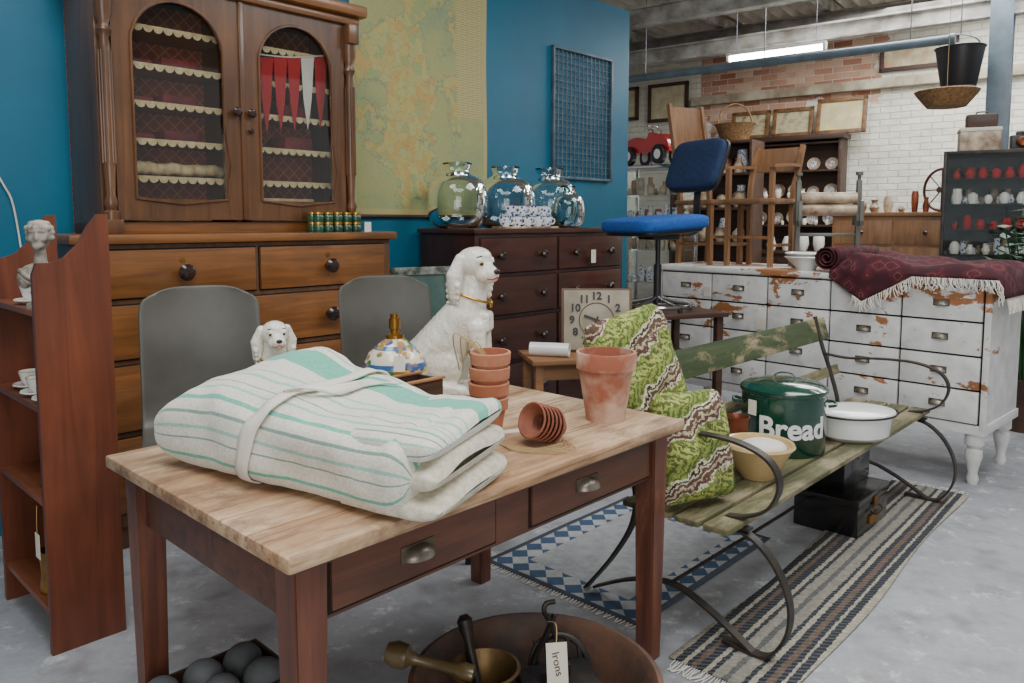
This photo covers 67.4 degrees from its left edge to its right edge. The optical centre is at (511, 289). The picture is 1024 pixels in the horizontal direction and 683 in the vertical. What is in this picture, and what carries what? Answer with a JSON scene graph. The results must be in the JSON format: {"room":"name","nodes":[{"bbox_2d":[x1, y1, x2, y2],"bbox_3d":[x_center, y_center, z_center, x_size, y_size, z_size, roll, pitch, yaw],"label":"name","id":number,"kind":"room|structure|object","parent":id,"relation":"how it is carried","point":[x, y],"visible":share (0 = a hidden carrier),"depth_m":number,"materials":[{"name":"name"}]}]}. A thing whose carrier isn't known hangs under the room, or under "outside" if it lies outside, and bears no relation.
{"room":"second-hand shop","nodes":[
{"label":"second-hand shop","id":0,"kind":"room"},
{"bbox_2d":[0,0,629,535],"bbox_3d":[-1.575,-0.548,3.968,0.121,3.120,7.335,5,7,43],"label":"wall","id":1,"kind":"structure","parent":0,"point":[35,155],"depth_m":5.44,"materials":[{"name":"paint"}]},
{"bbox_2d":[0,178,21,247],"bbox_3d":[-2.173,0.232,3.297,0.011,1.644,0.198,5,7,43],"label":"cable","id":2,"kind":"object","parent":1,"relation":"attached to","point":[1,181],"visible":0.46,"depth_m":3.29,"materials":[{"name":"white plastic"}]},
{"bbox_2d":[349,0,488,217],"bbox_3d":[-0.554,-1.243,4.882,0.025,1.577,1.130,5,7,43],"label":"map","id":3,"kind":"object","parent":1,"relation":"attached to","point":[419,78],"visible":0.88,"depth_m":4.86,"materials":[{"name":"yellow paper"}]},
{"bbox_2d":[550,45,612,181],"bbox_3d":[0.559,-1.358,6.053,0.030,0.990,0.750,5,7,43],"label":"grid","id":4,"kind":"object","parent":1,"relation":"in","point":[553,47],"visible":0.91,"depth_m":6.04,"materials":[{"name":"metal"}]},
{"bbox_2d":[0,383,1023,682],"bbox_3d":[2.500,0.882,6.100,19.000,0.100,20.000,0,5,0],"label":"floor","id":5,"kind":"structure","parent":0,"point":[954,613],"depth_m":2.71,"materials":[{"name":"concrete"}]},
{"bbox_2d":[0,214,125,655],"bbox_3d":[-1.563,0.441,2.617,0.542,1.385,0.220,5,7,43],"label":"bookcase","id":6,"kind":"object","parent":5,"relation":"on","point":[62,440],"visible":0.96,"depth_m":2.46,"materials":[{"name":"brown wood"}]},
{"bbox_2d":[13,286,30,304],"bbox_3d":[-1.582,0.018,2.544,0.123,0.062,0.120,0,5,0],"label":"teacup","id":7,"kind":"object","parent":6,"relation":"on","point":[26,294],"visible":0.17,"depth_m":2.51,"materials":[{"name":"white ceramic"}]},
{"bbox_2d":[19,287,30,299],"bbox_3d":[-1.584,0.015,2.544,0.084,0.054,0.084,0,5,0],"label":"cup","id":8,"kind":"object","parent":7,"relation":"on","point":[26,293],"depth_m":2.51,"materials":[{"name":"white ceramic"}]},
{"bbox_2d":[12,368,34,388],"bbox_3d":[-1.655,0.309,2.653,0.123,0.062,0.120,0,5,0],"label":"teacup","id":9,"kind":"object","parent":6,"relation":"on","point":[23,373],"visible":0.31,"depth_m":2.62,"materials":[{"name":"white ceramic"}]},
{"bbox_2d":[18,368,34,385],"bbox_3d":[-1.657,0.307,2.653,0.084,0.054,0.084,0,5,0],"label":"cup","id":10,"kind":"object","parent":9,"relation":"on","point":[23,373],"depth_m":2.63,"materials":[{"name":"white ceramic"}]},
{"bbox_2d":[19,375,36,396],"bbox_3d":[-1.560,0.319,2.543,0.123,0.062,0.120,0,5,0],"label":"teacup","id":11,"kind":"object","parent":6,"relation":"on","point":[31,380],"visible":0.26,"depth_m":2.51,"materials":[{"name":"white ceramic"}]},
{"bbox_2d":[25,375,35,392],"bbox_3d":[-1.562,0.317,2.543,0.084,0.054,0.084,0,5,0],"label":"cup","id":12,"kind":"object","parent":11,"relation":"on","point":[31,380],"depth_m":2.51,"materials":[{"name":"white ceramic"}]},
{"bbox_2d":[17,220,54,308],"bbox_3d":[-1.487,-0.080,2.422,0.111,0.277,0.110,2,5,24],"label":"bust","id":13,"kind":"object","parent":6,"relation":"on","point":[39,233],"visible":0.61,"depth_m":2.40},
{"bbox_2d":[17,268,30,285],"bbox_3d":[-1.478,-0.034,2.402,0.123,0.066,0.042,-2,5,-20],"label":"drapery","id":14,"kind":"object","parent":13,"relation":"hanging from","point":[23,275],"depth_m":2.39,"materials":[{"name":"ceramic"}]},
{"bbox_2d":[35,506,40,559],"bbox_3d":[-1.498,0.767,2.424,0.040,0.170,0.006,5,7,44],"label":"price tag","id":15,"kind":"object","parent":6,"relation":"hanging from","point":[37,540],"visible":1,"depth_m":2.42,"materials":[{"name":"paper"}]},
{"bbox_2d":[39,546,46,594],"bbox_3d":[-1.505,0.930,2.569,0.135,0.140,0.104,-3,6,-29],"label":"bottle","id":16,"kind":"object","parent":6,"relation":"on","point":[43,583],"visible":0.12,"depth_m":2.52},
{"bbox_2d":[138,285,260,447],"bbox_3d":[-1.030,0.570,2.610,0.434,1.132,0.521,-2,6,-25],"label":"chair","id":17,"kind":"object","parent":5,"relation":"on","point":[190,336],"visible":0.38,"depth_m":2.75,"materials":[{"name":"grey metal"}]},
{"bbox_2d":[148,638,279,682],"bbox_3d":[-0.755,1.075,1.946,0.240,0.240,0.360,5,7,43],"label":"wooden crate","id":18,"kind":"object","parent":5,"relation":"on","point":[251,661],"visible":0.94,"depth_m":1.97,"materials":[{"name":"brown wood"}]},
{"bbox_2d":[56,0,396,548],"bbox_3d":[-1.328,-0.191,3.678,0.579,2.460,1.580,5,7,43],"label":"dresser","id":19,"kind":"object","parent":5,"relation":"on","point":[206,133],"visible":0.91,"depth_m":3.56,"materials":[{"name":"brown wood"}]},
{"bbox_2d":[307,212,370,231],"bbox_3d":[-0.873,-0.338,3.878,0.103,0.098,0.326,5,7,43],"label":"jars","id":20,"kind":"object","parent":19,"relation":"on","point":[317,221],"visible":0.98,"depth_m":3.82,"materials":[{"name":"metal"}]},
{"bbox_2d":[106,385,683,682],"bbox_3d":[-0.262,0.791,2.197,0.900,0.760,1.350,5,7,43],"label":"kitchen table","id":21,"kind":"object","parent":5,"relation":"on","point":[310,559],"visible":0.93,"depth_m":1.78,"materials":[{"name":"brown wood"}]},
{"bbox_2d":[250,320,296,363],"bbox_3d":[-0.700,0.245,2.246,0.147,0.322,0.238,-3,6,-31],"label":"china spaniel","id":22,"kind":"object","parent":21,"relation":"on","point":[274,338],"visible":0.33,"depth_m":2.17,"materials":[{"name":"ceramic"}]},
{"bbox_2d":[154,347,506,521],"bbox_3d":[-0.439,0.302,1.841,0.851,0.272,0.408,3,6,29],"label":"folded blanket","id":23,"kind":"object","parent":21,"relation":"on","point":[313,420],"visible":1,"depth_m":1.70,"materials":[{"name":"fabric"}]},
{"bbox_2d":[392,371,444,394],"bbox_3d":[-0.395,0.340,2.293,0.130,0.122,0.410,5,7,43],"label":"wooden box","id":24,"kind":"object","parent":21,"relation":"on","point":[431,385],"visible":0.21,"depth_m":2.38,"materials":[{"name":"brown wood"}]},
{"bbox_2d":[362,313,427,375],"bbox_3d":[-0.385,0.231,2.527,0.216,0.300,0.221,0,5,0],"label":"lamp base","id":25,"kind":"object","parent":24,"relation":"on","point":[395,355],"visible":0.68,"depth_m":2.47,"materials":[{"name":"multicoloured ceramic"}]},
{"bbox_2d":[410,247,499,395],"bbox_3d":[-0.214,0.107,2.713,0.362,0.517,0.240,0,5,5],"label":"china spaniel","id":26,"kind":"object","parent":21,"relation":"on","point":[471,276],"visible":0.69,"depth_m":2.63,"materials":[{"name":"ceramic"}]},
{"bbox_2d":[452,333,510,427],"bbox_3d":[-0.083,0.265,2.121,0.159,0.302,0.116,0,5,0],"label":"flower pots","id":27,"kind":"object","parent":21,"relation":"on","point":[489,371],"visible":0.67,"depth_m":2.08,"materials":[{"name":"ceramic"}]},
{"bbox_2d":[504,429,519,433],"bbox_3d":[0.000,0.408,2.204,0.060,0.002,0.032,-2,5,-20],"label":"label","id":28,"kind":"object","parent":21,"relation":"on","point":[511,430],"visible":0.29,"depth_m":2.20,"materials":[{"name":"paper"}]},
{"bbox_2d":[500,438,575,452],"bbox_3d":[0.062,0.419,2.045,0.208,0.007,0.133,-1,5,-9],"label":"twine","id":29,"kind":"object","parent":21,"relation":"on","point":[511,447],"visible":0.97,"depth_m":2.02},
{"bbox_2d":[518,402,566,442],"bbox_3d":[0.089,0.363,2.099,0.101,0.127,0.149,4,7,41],"label":"pots","id":30,"kind":"object","parent":21,"relation":"on","point":[540,422],"visible":1,"depth_m":2.08,"materials":[{"name":"ceramic"}]},
{"bbox_2d":[576,346,636,423],"bbox_3d":[0.285,0.293,2.334,0.184,0.210,0.184,0,5,0],"label":"terracotta pot","id":31,"kind":"object","parent":21,"relation":"on","point":[606,373],"visible":1,"depth_m":2.27,"materials":[{"name":"ceramic"}]},
{"bbox_2d":[338,275,470,564],"bbox_3d":[-0.460,0.523,3.153,0.434,1.132,0.521,-2,6,-25],"label":"chair","id":32,"kind":"object","parent":5,"relation":"on","point":[366,304],"visible":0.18,"depth_m":3.30,"materials":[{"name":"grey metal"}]},
{"bbox_2d":[389,266,449,317],"bbox_3d":[-0.501,0.428,4.388,0.400,1.106,0.147,-3,6,-30],"label":"washstand","id":33,"kind":"object","parent":5,"relation":"on","point":[434,277],"visible":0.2,"depth_m":4.42,"materials":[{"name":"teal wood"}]},
{"bbox_2d":[417,227,622,398],"bbox_3d":[0.133,0.240,5.285,0.574,1.320,1.540,5,7,43],"label":"dresser","id":34,"kind":"object","parent":5,"relation":"on","point":[534,265],"visible":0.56,"depth_m":4.92,"materials":[{"name":"brown wood"}]},
{"bbox_2d":[427,162,487,227],"bbox_3d":[-0.341,-0.586,4.807,0.381,0.405,0.381,5,7,43],"label":"glass jar","id":35,"kind":"object","parent":34,"relation":"on","point":[432,196],"visible":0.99,"depth_m":4.70,"materials":[{"name":"glass"}]},
{"bbox_2d":[474,166,535,227],"bbox_3d":[-0.046,-0.614,5.132,0.411,0.405,0.411,5,7,43],"label":"glass jar","id":36,"kind":"object","parent":34,"relation":"on","point":[526,187],"visible":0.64,"depth_m":5.02,"materials":[{"name":"glass"}]},
{"bbox_2d":[492,226,558,228],"bbox_3d":[0.091,-0.396,4.917,0.100,0.012,0.530,5,7,43],"label":"tray","id":37,"kind":"object","parent":34,"relation":"on","point":[497,227],"visible":0.98,"depth_m":4.84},
{"bbox_2d":[498,206,554,226],"bbox_3d":[0.099,-0.467,4.920,0.083,0.128,0.498,5,7,43],"label":"cups","id":38,"kind":"object","parent":37,"relation":"on","point":[510,211],"depth_m":4.88,"materials":[{"name":"ceramic"}]},
{"bbox_2d":[520,167,577,225],"bbox_3d":[0.263,-0.646,5.443,0.411,0.415,0.411,5,7,43],"label":"glass jar","id":39,"kind":"object","parent":34,"relation":"on","point":[571,216],"visible":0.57,"depth_m":5.33,"materials":[{"name":"glass"}]},
{"bbox_2d":[551,185,584,227],"bbox_3d":[0.382,-0.563,5.241,0.230,0.285,0.230,5,7,43],"label":"glass jar","id":40,"kind":"object","parent":34,"relation":"on","point":[579,198],"visible":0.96,"depth_m":5.18,"materials":[{"name":"glass"}]},
{"bbox_2d":[408,612,663,682],"bbox_3d":[0.060,1.089,1.972,0.650,0.207,0.650,0,5,0],"label":"bowl","id":41,"kind":"object","parent":5,"relation":"on","point":[615,657],"visible":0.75,"depth_m":2.18,"materials":[{"name":"metal"}]},
{"bbox_2d":[451,614,520,682],"bbox_3d":[-0.070,1.026,1.984,0.185,0.306,0.198,0,5,0],"label":"mortar","id":42,"kind":"object","parent":41,"relation":"in","point":[493,665],"visible":0.91,"depth_m":2.03,"materials":[{"name":"metal"}]},
{"bbox_2d":[384,640,475,682],"bbox_3d":[-0.210,0.949,1.950,0.236,0.091,0.067,1,5,13],"label":"pestle","id":43,"kind":"object","parent":42,"relation":"in","point":[399,654],"visible":1,"depth_m":1.94,"materials":[{"name":"gold metal"}]},
{"bbox_2d":[530,599,559,665],"bbox_3d":[0.093,0.976,2.074,0.113,0.264,0.051,-1,5,-15],"label":"tongs","id":44,"kind":"object","parent":41,"relation":"in","point":[549,628],"visible":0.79,"depth_m":2.07,"materials":[{"name":"metal"}]},
{"bbox_2d":[515,658,599,682],"bbox_3d":[0.120,1.015,1.996,0.200,0.100,0.140,-1,5,-15],"label":"iron","id":45,"kind":"object","parent":41,"relation":"in","point":[579,670],"visible":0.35,"depth_m":2.00,"materials":[{"name":"metal"}]},
{"bbox_2d":[546,621,567,682],"bbox_3d":[0.105,0.927,1.990,0.054,0.116,0.147,-1,5,-8],"label":"tag","id":46,"kind":"object","parent":45,"relation":"on","point":[556,653],"visible":1,"depth_m":1.93,"materials":[{"name":"paper"}]},
{"bbox_2d":[518,350,579,391],"bbox_3d":[0.360,0.672,3.994,0.600,0.685,0.340,-1,5,-12],"label":"table","id":47,"kind":"object","parent":5,"relation":"on","point":[545,368],"visible":0.33,"depth_m":3.80,"materials":[{"name":"brown wood"}]},
{"bbox_2d":[529,342,569,356],"bbox_3d":[0.190,0.304,3.871,0.200,0.070,0.070,1,5,14],"label":"paper roll","id":48,"kind":"object","parent":47,"relation":"on","point":[535,348],"visible":1,"depth_m":3.85,"materials":[{"name":"white paper"}]},
{"bbox_2d":[561,288,631,351],"bbox_3d":[0.442,0.164,4.035,0.370,0.337,0.121,0,5,2],"label":"clock","id":49,"kind":"object","parent":47,"relation":"on","point":[580,307],"visible":0.66,"depth_m":4.01,"materials":[{"name":"beige plastic"}]},
{"bbox_2d":[491,496,769,628],"bbox_3d":[0.489,1.082,3.185,0.740,0.005,1.031,5,7,43],"label":"woven kilim","id":50,"kind":"object","parent":5,"relation":"on","point":[562,559],"visible":0.7,"depth_m":3.10,"materials":[{"name":"white fabric"}]},
{"bbox_2d":[626,164,697,304],"bbox_3d":[1.360,-0.213,7.259,0.644,1.880,0.424,4,6,37],"label":"display cabinet","id":51,"kind":"object","parent":5,"relation":"on","point":[635,185],"visible":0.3,"depth_m":7.20,"materials":[{"name":"wood"}]},
{"bbox_2d":[628,125,671,165],"bbox_3d":[1.299,-1.329,7.092,0.310,0.371,0.552,-4,7,-40],"label":"toy car","id":52,"kind":"object","parent":51,"relation":"on","point":[655,148],"visible":0.76,"depth_m":7.01,"materials":[{"name":"red paint"}]},
{"bbox_2d":[632,304,728,396],"bbox_3d":[0.860,0.545,4.444,0.540,0.860,0.520,-2,5,-20],"label":"side table","id":53,"kind":"object","parent":5,"relation":"on","point":[674,316],"visible":0.1,"depth_m":4.29,"materials":[{"name":"brown wood"}]},
{"bbox_2d":[601,138,730,313],"bbox_3d":[0.865,-0.370,4.373,0.618,0.975,0.481,-3,6,-28],"label":"swivel chair","id":54,"kind":"object","parent":53,"relation":"on","point":[697,166],"visible":0.96,"depth_m":4.31,"materials":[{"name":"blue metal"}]},
{"bbox_2d":[669,139,764,262],"bbox_3d":[2.455,-0.602,9.290,1.000,2.300,0.423,4,6,37],"label":"tall cabinet","id":55,"kind":"object","parent":5,"relation":"on","point":[741,153],"visible":0.24,"depth_m":9.13,"materials":[{"name":"brown wood"}]},
{"bbox_2d":[714,103,755,140],"bbox_3d":[2.620,-1.959,9.024,0.480,0.450,0.480,0,5,0],"label":"wicker basket","id":56,"kind":"object","parent":55,"relation":"on","point":[728,131],"visible":0.86,"depth_m":8.89,"materials":[{"name":"wicker"}]},
{"bbox_2d":[714,122,755,140],"bbox_3d":[2.620,-1.834,9.034,0.480,0.200,0.480,0,5,0],"label":"bowl","id":57,"kind":"object","parent":56,"relation":"on","point":[728,131],"depth_m":8.88,"materials":[{"name":"wicker"}]},
{"bbox_2d":[749,132,850,263],"bbox_3d":[3.552,-0.789,10.106,1.520,2.410,0.500,4,6,37],"label":"dresser","id":58,"kind":"object","parent":5,"relation":"on","point":[824,167],"visible":0.26,"depth_m":9.97,"materials":[{"name":"brown wood"}]},
{"bbox_2d":[732,110,770,137],"bbox_3d":[3.220,-2.210,10.373,0.520,0.380,0.104,4,6,37],"label":"framed picture","id":59,"kind":"object","parent":58,"relation":"on","point":[762,118],"visible":0.58,"depth_m":10.31},
{"bbox_2d":[771,106,814,136],"bbox_3d":[3.668,-2.180,10.039,0.520,0.380,0.104,4,6,37],"label":"framed picture","id":60,"kind":"object","parent":58,"relation":"on","point":[798,120],"visible":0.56,"depth_m":10.03},
{"bbox_2d":[815,95,868,133],"bbox_3d":[4.152,-2.189,9.682,0.600,0.459,0.118,4,6,37],"label":"framed picture","id":61,"kind":"object","parent":58,"relation":"on","point":[842,114],"visible":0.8,"depth_m":9.67},
{"bbox_2d":[667,477,968,682],"bbox_3d":[1.379,1.087,3.105,0.380,0.008,2.363,4,7,42],"label":"runner rug","id":62,"kind":"object","parent":5,"relation":"on","point":[837,580],"visible":0.9,"depth_m":2.75,"materials":[{"name":"white fabric"}]},
{"bbox_2d":[583,316,956,659],"bbox_3d":[1.196,0.648,3.232,0.783,0.858,2.090,5,7,43],"label":"garden bench","id":63,"kind":"object","parent":62,"relation":"on","point":[749,500],"visible":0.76,"depth_m":2.86,"materials":[{"name":"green wood"}]},
{"bbox_2d":[583,304,687,412],"bbox_3d":[0.432,0.282,2.627,0.389,0.447,0.206,-3,6,-33],"label":"cushion","id":64,"kind":"object","parent":63,"relation":"on","point":[644,329],"visible":0.52,"depth_m":2.58,"materials":[{"name":"fabric"}]},
{"bbox_2d":[649,389,734,504],"bbox_3d":[0.594,0.516,2.535,0.281,0.354,0.199,-2,5,-20],"label":"cushion","id":65,"kind":"object","parent":63,"relation":"on","point":[697,467],"visible":0.84,"depth_m":2.47,"materials":[{"name":"fabric"}]},
{"bbox_2d":[726,413,749,433],"bbox_3d":[0.883,0.583,3.058,0.123,0.162,0.096,3,6,31],"label":"flower pot","id":66,"kind":"object","parent":63,"relation":"on","point":[738,423],"visible":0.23,"depth_m":3.01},
{"bbox_2d":[730,432,795,480],"bbox_3d":[0.901,0.618,2.812,0.260,0.135,0.260,0,5,0],"label":"mixing bowl","id":67,"kind":"object","parent":63,"relation":"on","point":[749,465],"visible":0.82,"depth_m":2.75,"materials":[{"name":"beige ceramic"}]},
{"bbox_2d":[732,371,837,458],"bbox_3d":[1.114,0.496,3.161,0.355,0.316,0.348,-3,6,-31],"label":"bin","id":68,"kind":"object","parent":63,"relation":"on","point":[793,408],"visible":0.94,"depth_m":3.02,"materials":[{"name":"green metal"}]},
{"bbox_2d":[826,402,899,443],"bbox_3d":[1.478,0.574,3.318,0.324,0.135,0.328,4,6,36],"label":"enamel roaster","id":69,"kind":"object","parent":63,"relation":"on","point":[848,422],"visible":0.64,"depth_m":3.22,"materials":[{"name":"white metal"}]},
{"bbox_2d":[793,476,888,538],"bbox_3d":[1.514,0.973,3.505,0.318,0.170,0.392,5,7,43],"label":"box","id":70,"kind":"object","parent":62,"relation":"on","point":[852,512],"visible":0.88,"depth_m":3.38,"materials":[{"name":"metal"}]},
{"bbox_2d":[813,450,869,491],"bbox_3d":[1.513,0.778,3.558,0.197,0.210,0.330,5,7,43],"label":"box","id":71,"kind":"object","parent":70,"relation":"on","point":[848,475],"visible":0.23,"depth_m":3.44,"materials":[{"name":"metal"}]},
{"bbox_2d":[658,261,1021,484],"bbox_3d":[1.927,0.407,4.813,0.670,1.070,2.065,-5,7,-43],"label":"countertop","id":72,"kind":"structure","parent":5,"relation":"on","point":[974,341],"depth_m":4.25,"materials":[{"name":"white paint"}]},
{"bbox_2d":[666,103,743,264],"bbox_3d":[1.351,-0.743,5.373,0.340,1.124,0.466,-3,6,-30],"label":"wooden chair","id":73,"kind":"object","parent":72,"relation":"on","point":[685,124],"visible":0.77,"depth_m":5.42,"materials":[{"name":"brown wood"}]},
{"bbox_2d":[722,144,805,267],"bbox_3d":[1.665,-0.559,5.094,0.404,0.807,0.487,5,7,44],"label":"wooden chair","id":74,"kind":"object","parent":72,"relation":"on","point":[772,161],"visible":0.94,"depth_m":5.07,"materials":[{"name":"brown wood"}]},
{"bbox_2d":[784,252,817,269],"bbox_3d":[1.784,-0.170,4.659,0.250,0.106,0.250,0,5,0],"label":"enamel bowl","id":75,"kind":"object","parent":72,"relation":"on","point":[800,260],"visible":0.75,"depth_m":4.59,"materials":[{"name":"metal"}]},
{"bbox_2d":[791,172,863,267],"bbox_3d":[1.989,-0.434,4.842,0.404,0.600,0.200,1,5,10],"label":"mangle","id":76,"kind":"object","parent":72,"relation":"on","point":[806,203],"visible":0.84,"depth_m":4.81,"materials":[{"name":"metal"}]},
{"bbox_2d":[815,245,1023,314],"bbox_3d":[2.308,-0.055,4.317,0.686,0.353,0.978,-5,7,-43],"label":"rug","id":77,"kind":"object","parent":72,"relation":"on","point":[864,271],"visible":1,"depth_m":4.16,"materials":[{"name":"red fabric"}]},
{"bbox_2d":[832,212,940,255],"bbox_3d":[4.055,-0.079,8.131,1.260,1.460,0.523,4,6,37],"label":"sideboard","id":78,"kind":"object","parent":5,"relation":"on","point":[913,233],"visible":0.3,"depth_m":7.89,"materials":[{"name":"brown wood"}]},
{"bbox_2d":[862,191,928,211],"bbox_3d":[3.955,-0.922,8.129,0.821,0.220,0.148,3,6,31],"label":"vases","id":79,"kind":"object","parent":78,"relation":"on","point":[888,200],"visible":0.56,"depth_m":8.01,"materials":[{"name":"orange ceramic"}]},
{"bbox_2d":[923,168,942,211],"bbox_3d":[4.360,-1.008,7.792,0.080,0.448,0.448,-2,5,-20],"label":"wheel","id":80,"kind":"object","parent":78,"relation":"on","point":[939,189],"visible":0.51,"depth_m":7.86,"materials":[{"name":"brown wood"}]},
{"bbox_2d":[939,148,1023,372],"bbox_3d":[3.830,-0.144,6.231,0.644,1.920,0.424,3,6,30],"label":"display cabinet","id":81,"kind":"object","parent":5,"relation":"on","point":[982,190],"visible":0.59,"depth_m":6.26,"materials":[{"name":"wood"}]},
{"bbox_2d":[957,126,1002,150],"bbox_3d":[3.720,-1.188,6.120,0.290,0.180,0.230,2,6,25],"label":"storage box","id":82,"kind":"object","parent":81,"relation":"on","point":[975,138],"visible":0.85,"depth_m":6.02,"materials":[{"name":"metal"}]},
{"bbox_2d":[965,111,998,127],"bbox_3d":[3.740,-1.347,6.116,0.220,0.138,0.160,3,6,28],"label":"suitcase","id":83,"kind":"object","parent":82,"relation":"on","point":[989,119],"visible":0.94,"depth_m":6.05,"materials":[{"name":"brown leather"}]},
{"bbox_2d":[1009,131,1023,148],"bbox_3d":[3.990,-1.163,6.013,0.140,0.150,0.140,2,5,20],"label":"vintage camera","id":84,"kind":"object","parent":81,"relation":"on","point":[1016,141],"visible":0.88,"depth_m":6.02,"materials":[{"name":"silver plastic"}]},
{"bbox_2d":[981,209,1023,432],"bbox_3d":[3.385,0.165,4.968,0.616,1.526,0.593,-4,6,-35],"label":"potted plant","id":85,"kind":"object","parent":5,"relation":"on","point":[1018,422],"visible":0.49,"depth_m":5.01,"materials":[{"name":"green plant"}]},
{"bbox_3d":[4.420,0.726,7.191,0.300,0.020,0.300,4,6,37],"label":"base plate","id":86,"kind":"object","parent":5,"relation":"on","visible":0},
{"bbox_2d":[985,0,1015,148],"bbox_3d":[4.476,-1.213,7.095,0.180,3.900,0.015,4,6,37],"label":"flange","id":87,"kind":"object","parent":86,"relation":"on","point":[1014,15],"visible":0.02,"depth_m":6.98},
{"bbox_2d":[629,10,1023,67],"bbox_3d":[3.350,-2.560,7.807,12.000,0.020,0.120,4,6,37],"label":"flange","id":88,"kind":"object","parent":87,"relation":"attached to","point":[1020,12],"visible":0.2,"depth_m":7.77,"materials":[{"name":"grey paint"}]},
{"bbox_2d":[629,0,1023,63],"bbox_3d":[3.350,-2.635,7.800,12.000,0.130,0.016,4,6,37],"label":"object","id":89,"kind":"structure","parent":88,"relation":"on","point":[977,9],"depth_m":7.88,"materials":[{"name":"grey paint"}]},
{"bbox_2d":[629,0,990,53],"bbox_3d":[3.350,-2.710,7.793,12.000,0.020,0.120,4,6,37],"label":"beam","id":90,"kind":"structure","parent":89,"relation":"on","point":[971,1],"depth_m":7.89,"materials":[{"name":"metal"}]},
{"bbox_2d":[528,631,590,666],"bbox_3d":[0.130,1.031,2.098,0.178,0.178,0.018,-1,-25,-10],"label":"handle","id":91,"kind":"object","parent":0,"point":[581,649],"depth_m":2.12,"materials":[{"name":"metal"}]},
{"bbox_2d":[598,0,897,38],"bbox_3d":[2.000,-3.173,5.745,18.000,0.070,22.001,4,6,37],"label":"ceiling","id":92,"kind":"structure","parent":0,"point":[805,7],"depth_m":9.86,"materials":[{"name":"concrete"}]},
{"bbox_2d":[629,0,808,30],"bbox_3d":[2.810,-2.697,7.072,12.000,0.020,0.120,4,6,37],"label":"flange","id":93,"kind":"object","parent":92,"relation":"attached to","point":[777,2],"visible":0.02,"depth_m":7.64,"materials":[{"name":"grey paint"}]},
{"bbox_2d":[630,0,775,24],"bbox_3d":[2.810,-2.786,7.064,12.000,0.160,0.016,4,6,37],"label":"web","id":94,"kind":"object","parent":93,"relation":"on","point":[691,7],"visible":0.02,"depth_m":7.84,"materials":[{"name":"grey paint"}]},
{"bbox_2d":[624,0,689,10],"bbox_3d":[2.810,-2.876,7.056,12.000,0.020,0.120,4,6,37],"label":"beam","id":95,"kind":"structure","parent":94,"relation":"on","point":[671,1],"depth_m":7.98,"materials":[{"name":"metal"}]},
{"bbox_2d":[726,0,827,62],"bbox_3d":[2.660,-2.815,7.734,1.000,0.920,0.100,4,6,37],"label":"fluorescent light","id":96,"kind":"object","parent":92,"relation":"hanging from","point":[817,45],"visible":1,"depth_m":7.72,"materials":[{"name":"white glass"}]},
{"bbox_2d":[629,0,955,82],"bbox_3d":[2.115,-2.768,7.834,4.250,1.110,0.100,4,6,37],"label":"ceiling pipe","id":97,"kind":"object","parent":92,"relation":"hanging from","point":[938,40],"depth_m":7.35,"materials":[{"name":"metal"}]},
{"bbox_2d":[914,0,980,109],"bbox_3d":[3.680,-2.365,6.438,0.500,1.650,0.500,0,5,0],"label":"hanging basket","id":98,"kind":"object","parent":92,"relation":"hanging from","point":[945,97],"visible":1,"depth_m":6.36,"materials":[{"name":"wicker"}]},
{"bbox_2d":[914,85,980,109],"bbox_3d":[3.680,-1.613,6.504,0.500,0.140,0.500,0,5,0],"label":"bowl","id":99,"kind":"object","parent":98,"relation":"on","point":[945,97],"depth_m":6.36,"materials":[{"name":"wicker"}]},
{"bbox_2d":[934,0,987,86],"bbox_3d":[4.060,-2.538,6.925,0.424,1.410,0.424,0,5,0],"label":"bucket","id":100,"kind":"object","parent":92,"relation":"hanging from","point":[965,58],"visible":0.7,"depth_m":6.84,"materials":[{"name":"black plastic"}]},
{"bbox_3d":[4.070,-3.022,8.730,12.000,0.020,0.120,4,6,37],"label":"flange","id":101,"kind":"object","parent":92,"relation":"attached to","visible":0},
{"bbox_2d":[629,0,970,50],"bbox_3d":[4.070,-3.112,8.722,12.000,0.160,0.016,4,6,37],"label":"web","id":102,"kind":"object","parent":101,"relation":"on","point":[920,3],"visible":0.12,"depth_m":9.20},
{"bbox_2d":[629,0,917,44],"bbox_3d":[4.070,-3.202,8.714,12.000,0.020,0.120,4,6,37],"label":"beam","id":103,"kind":"structure","parent":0,"point":[899,1],"depth_m":9.30,"materials":[{"name":"metal"}]},
{"bbox_2d":[628,15,1023,304],"bbox_3d":[3.660,-1.618,10.579,12.000,4.100,0.200,4,6,37],"label":"wall","id":104,"kind":"structure","parent":0,"point":[904,141],"depth_m":9.73,"materials":[{"name":"brick"}]},
{"bbox_2d":[628,86,638,120],"bbox_3d":[1.710,-2.827,11.778,0.510,0.500,0.040,4,6,37],"label":"wall picture","id":105,"kind":"object","parent":104,"relation":"attached to","point":[633,106],"visible":0.44,"depth_m":11.67,"materials":[{"name":"brown wood"}]},
{"bbox_2d":[647,81,688,122],"bbox_3d":[2.302,-2.759,11.339,0.640,0.560,0.040,4,6,37],"label":"wall picture","id":106,"kind":"object","parent":104,"relation":"attached to","point":[675,93],"visible":0.75,"depth_m":11.37,"materials":[{"name":"paper"}]},
{"bbox_2d":[629,0,841,42],"bbox_3d":[2.040,-3.041,5.727,9.180,0.140,12.000,4,6,37],"label":"trim","id":107,"kind":"structure","parent":104,"relation":"attached to","point":[720,21],"depth_m":9.55,"materials":[{"name":"metal"}]},
{"bbox_2d":[691,63,1023,106],"bbox_3d":[5.403,-2.513,8.986,7.000,0.120,0.118,4,6,37],"label":"timber","id":108,"kind":"object","parent":104,"relation":"attached to","point":[1018,69],"visible":0.8,"depth_m":9.89,"materials":[{"name":"wood"}]},
{"bbox_2d":[879,35,959,72],"bbox_3d":[4.942,-2.855,9.343,0.860,0.340,0.040,4,6,37],"label":"wall picture","id":109,"kind":"object","parent":104,"relation":"attached to","point":[925,57],"visible":0.43,"depth_m":9.40,"materials":[{"name":"paper"}]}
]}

